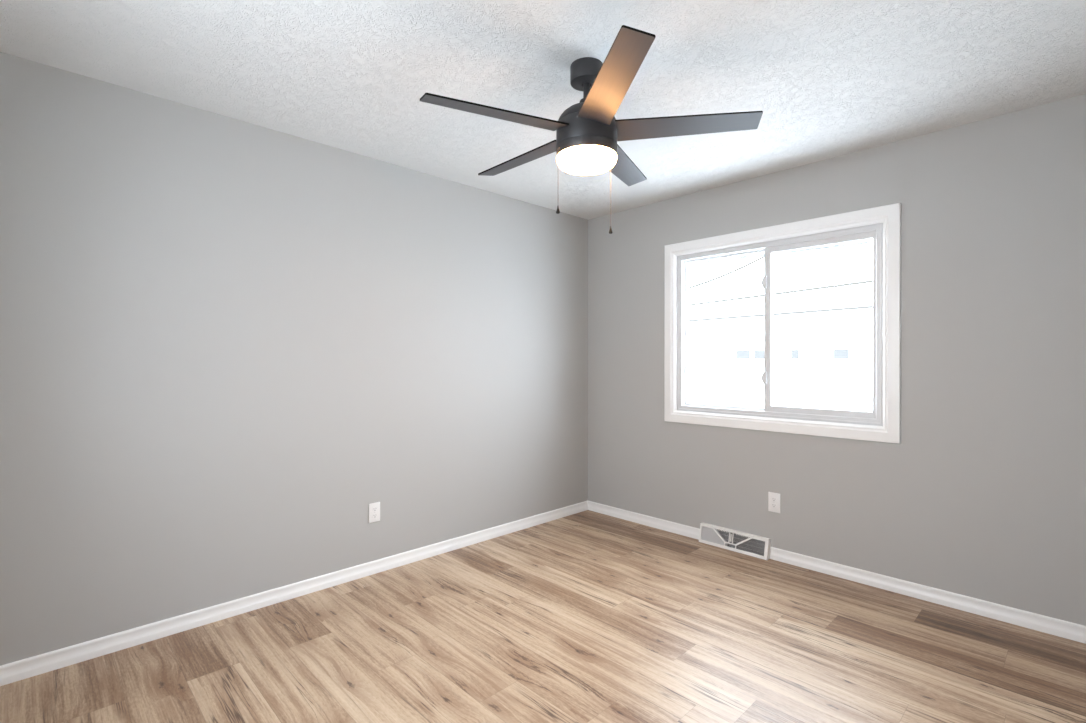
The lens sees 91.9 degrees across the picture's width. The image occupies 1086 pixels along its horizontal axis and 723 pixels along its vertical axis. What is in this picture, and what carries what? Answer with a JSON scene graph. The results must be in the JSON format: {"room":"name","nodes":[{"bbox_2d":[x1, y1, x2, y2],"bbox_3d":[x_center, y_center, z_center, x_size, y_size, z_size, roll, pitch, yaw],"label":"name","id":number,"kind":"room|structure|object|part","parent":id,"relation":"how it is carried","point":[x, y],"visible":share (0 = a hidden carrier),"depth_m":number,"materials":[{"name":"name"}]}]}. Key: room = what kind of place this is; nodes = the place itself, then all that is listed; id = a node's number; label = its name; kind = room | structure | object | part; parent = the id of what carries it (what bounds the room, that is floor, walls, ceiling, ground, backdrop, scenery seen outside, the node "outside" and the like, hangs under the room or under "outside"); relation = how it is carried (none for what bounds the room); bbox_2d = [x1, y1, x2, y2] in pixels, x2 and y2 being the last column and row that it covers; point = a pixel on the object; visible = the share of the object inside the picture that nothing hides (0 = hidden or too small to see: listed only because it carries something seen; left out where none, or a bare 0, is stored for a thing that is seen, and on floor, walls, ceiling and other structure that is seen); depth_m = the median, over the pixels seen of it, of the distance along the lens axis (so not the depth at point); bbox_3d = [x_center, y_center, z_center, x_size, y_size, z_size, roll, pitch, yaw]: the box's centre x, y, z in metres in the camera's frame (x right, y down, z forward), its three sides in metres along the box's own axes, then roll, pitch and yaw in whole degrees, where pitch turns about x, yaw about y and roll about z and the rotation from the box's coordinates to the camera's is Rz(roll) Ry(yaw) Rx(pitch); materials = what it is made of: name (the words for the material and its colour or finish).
{"room":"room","nodes":[
{"label":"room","id":0,"kind":"room"},
{"bbox_2d":[0,52,587,665],"bbox_3d":[-0.997,0.028,3.172,3.960,2.443,0.120,0,0,-44],"label":"wall","id":1,"kind":"structure","parent":0,"point":[225,341],"depth_m":2.58,"materials":[{"name":"grey paint"}]},
{"bbox_2d":[0,501,587,685],"bbox_3d":[-0.952,1.209,3.125,3.720,0.074,0.013,0,0,-44],"label":"baseboard","id":2,"kind":"structure","parent":1,"relation":"attached to","point":[29,667],"depth_m":2.60,"materials":[{"name":"white paint"}]},
{"bbox_2d":[369,502,379,522],"bbox_3d":[-0.991,0.888,3.090,0.070,0.113,0.008,0,0,-44],"label":"wall outlet","id":3,"kind":"object","parent":1,"relation":"attached to","point":[374,508],"visible":1,"depth_m":3.09,"materials":[{"name":"white plastic"}]},
{"bbox_2d":[0,510,1085,722],"bbox_3d":[0.149,1.248,2.001,3.730,0.001,3.160,0,0,-44],"label":"floor","id":4,"kind":"structure","parent":0,"point":[587,616],"depth_m":2.22,"materials":[{"name":"brown wood"}]},
{"bbox_2d":[0,0,1085,219],"bbox_3d":[0.147,-1.242,1.994,3.960,0.100,3.400,0,0,-44],"label":"ceiling","id":5,"kind":"structure","parent":0,"point":[828,79],"depth_m":2.10,"materials":[{"name":"white paint"}]},
{"bbox_2d":[420,25,762,233],"bbox_3d":[0.142,-0.862,2.157,1.290,0.659,1.228,0,0,-44],"label":"ceiling fan","id":6,"kind":"object","parent":5,"relation":"hanging from","point":[588,132],"visible":1,"depth_m":2.02,"materials":[{"name":"black metal"}]},
{"bbox_3d":[-0.174,-0.923,1.950,0.546,0.007,0.128,0,12,-26],"label":"blade","id":7,"kind":"part","parent":6,"relation":"part of","materials":[{"name":"grey laminate"}]},
{"bbox_3d":[-0.095,-0.923,2.402,0.128,0.007,0.546,-17,11,-43],"label":"blade","id":8,"kind":"part","parent":6,"relation":"part of","materials":[{"name":"grey laminate"}]},
{"bbox_3d":[0.176,-0.808,2.122,0.242,0.055,0.242,0,0,-44],"label":"lamp shade","id":9,"kind":"part","parent":6,"relation":"part of","materials":[{"name":"white glass"}]},
{"bbox_3d":[0.231,-0.922,1.735,0.128,0.007,0.546,12,-2,-8],"label":"blade","id":10,"kind":"part","parent":6,"relation":"part of","materials":[{"name":"grey laminate"}]},
{"bbox_3d":[0.359,-0.923,2.466,0.128,0.007,0.546,-14,-6,27],"label":"blade","id":11,"kind":"part","parent":6,"relation":"part of","materials":[{"name":"grey laminate"}]},
{"bbox_3d":[0.560,-0.922,2.054,0.546,0.007,0.128,0,-12,10],"label":"blade","id":12,"kind":"part","parent":6,"relation":"part of","materials":[{"name":"grey laminate"}]},
{"bbox_2d":[588,94,1085,625],"bbox_3d":[1.523,0.029,3.334,0.120,2.443,3.160,0,0,-44],"label":"wall","id":13,"kind":"structure","parent":0,"point":[982,494],"depth_m":2.73,"materials":[{"name":"grey paint"}]},
{"bbox_2d":[588,501,699,539],"bbox_3d":[0.741,1.209,4.044,0.013,0.074,1.056,0,0,-44],"label":"baseboard","id":14,"kind":"structure","parent":13,"relation":"attached to","point":[669,526],"depth_m":4.00,"materials":[{"name":"white paint"}]},
{"bbox_2d":[699,522,770,559],"bbox_3d":[1.260,1.185,3.480,0.054,0.125,0.472,0,0,-44],"label":"air vent","id":15,"kind":"object","parent":13,"relation":"in","point":[725,538],"visible":1,"depth_m":3.46,"materials":[{"name":"white metal"}]},
{"bbox_2d":[768,492,779,512],"bbox_3d":[1.457,0.889,3.310,0.008,0.122,0.074,0,0,-44],"label":"wall outlet","id":16,"kind":"object","parent":13,"relation":"attached to","point":[773,498],"visible":1,"depth_m":3.31,"materials":[{"name":"white plastic"}]},
{"bbox_2d":[664,203,900,443],"bbox_3d":[1.472,-0.206,3.409,0.188,1.296,1.466,0,0,-44],"label":"window","id":17,"kind":"structure","parent":13,"relation":"in","point":[882,224],"depth_m":3.23,"materials":[{"name":"white paint"}]},
{"bbox_3d":[1.262,-0.207,3.625,0.024,1.062,0.636,0,0,-44],"label":"sash","id":18,"kind":"part","parent":17,"relation":"part of","materials":[{"name":"white plastic"}]},
{"bbox_3d":[1.665,-0.206,3.168,0.024,1.060,0.648,0,0,-44],"label":"sash","id":19,"kind":"part","parent":17,"relation":"part of","materials":[{"name":"white plastic"}]},
{"bbox_2d":[770,547,1085,643],"bbox_3d":[2.008,1.212,2.740,0.013,0.074,1.628,0,0,-44],"label":"baseboard","id":20,"kind":"structure","parent":13,"relation":"attached to","point":[1053,626],"depth_m":2.70,"materials":[{"name":"white paint"}]},
{"label":"outside","id":21,"kind":"structure","parent":0,"visible":0},
{"bbox_2d":[688,397,872,411],"bbox_3d":[33.006,2.004,57.081,119.800,0.200,150.000,0,0,-44],"label":"ground","id":22,"kind":"structure","parent":21,"point":[745,403],"depth_m":23.56,"materials":[{"name":"white"}]},
{"bbox_2d":[688,299,872,406],"bbox_3d":[14.138,-0.573,27.569,9.000,5.000,28.800,0,0,-44],"label":"neighbor house","id":23,"kind":"structure","parent":22,"relation":"on","point":[822,358],"depth_m":24.96,"materials":[{"name":"white"}]},
{"bbox_3d":[9.941,-0.334,26.069,0.030,0.440,0.700,0,0,-44],"label":"pane","id":24,"kind":"part","parent":23,"relation":"part of","materials":[{"name":"blue glass"}]},
{"bbox_3d":[10.568,-0.333,25.424,0.030,0.440,0.700,0,0,-44],"label":"pane","id":25,"kind":"part","parent":23,"relation":"part of","materials":[{"name":"blue glass"}]},
{"bbox_3d":[11.666,-0.331,24.295,0.030,0.440,0.350,0,0,-44],"label":"pane","id":26,"kind":"part","parent":23,"relation":"part of","materials":[{"name":"blue glass"}]},
{"bbox_3d":[13.008,-0.328,22.915,0.030,0.440,0.600,0,0,-44],"label":"pane","id":27,"kind":"part","parent":23,"relation":"part of","materials":[{"name":"blue glass"}]},
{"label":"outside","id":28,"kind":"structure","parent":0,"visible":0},
{"bbox_2d":[688,256,763,288],"bbox_3d":[4.630,-2.772,17.265,0.080,1.164,6.520,0,0,-44],"label":"overhead cable","id":29,"kind":"object","parent":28,"point":[762,257],"visible":0.39,"depth_m":16.17,"materials":[{"name":"grey plastic"}]},
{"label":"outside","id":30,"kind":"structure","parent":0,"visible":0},
{"bbox_2d":[688,305,872,321],"bbox_3d":[6.716,-1.463,15.119,0.074,0.774,47.501,0,0,-44],"label":"overhead cable","id":31,"kind":"object","parent":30,"point":[870,306],"visible":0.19,"depth_m":14.81,"materials":[{"name":"grey plastic"}]},
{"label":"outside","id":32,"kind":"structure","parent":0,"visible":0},
{"bbox_2d":[688,280,872,305],"bbox_3d":[7.763,-2.161,14.043,0.076,1.976,45.503,0,0,-44],"label":"overhead cable","id":33,"kind":"object","parent":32,"point":[866,281],"visible":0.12,"depth_m":14.80,"materials":[{"name":"grey plastic"}]},
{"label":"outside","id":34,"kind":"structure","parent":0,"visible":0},
{"bbox_2d":[688,240,872,265],"bbox_3d":[1.677,-0.764,3.735,0.020,0.079,4.000,0,0,-44],"label":"wire","id":35,"kind":"object","parent":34,"point":[862,242],"visible":0.23,"depth_m":3.65,"materials":[{"name":"grey"}]}
]}

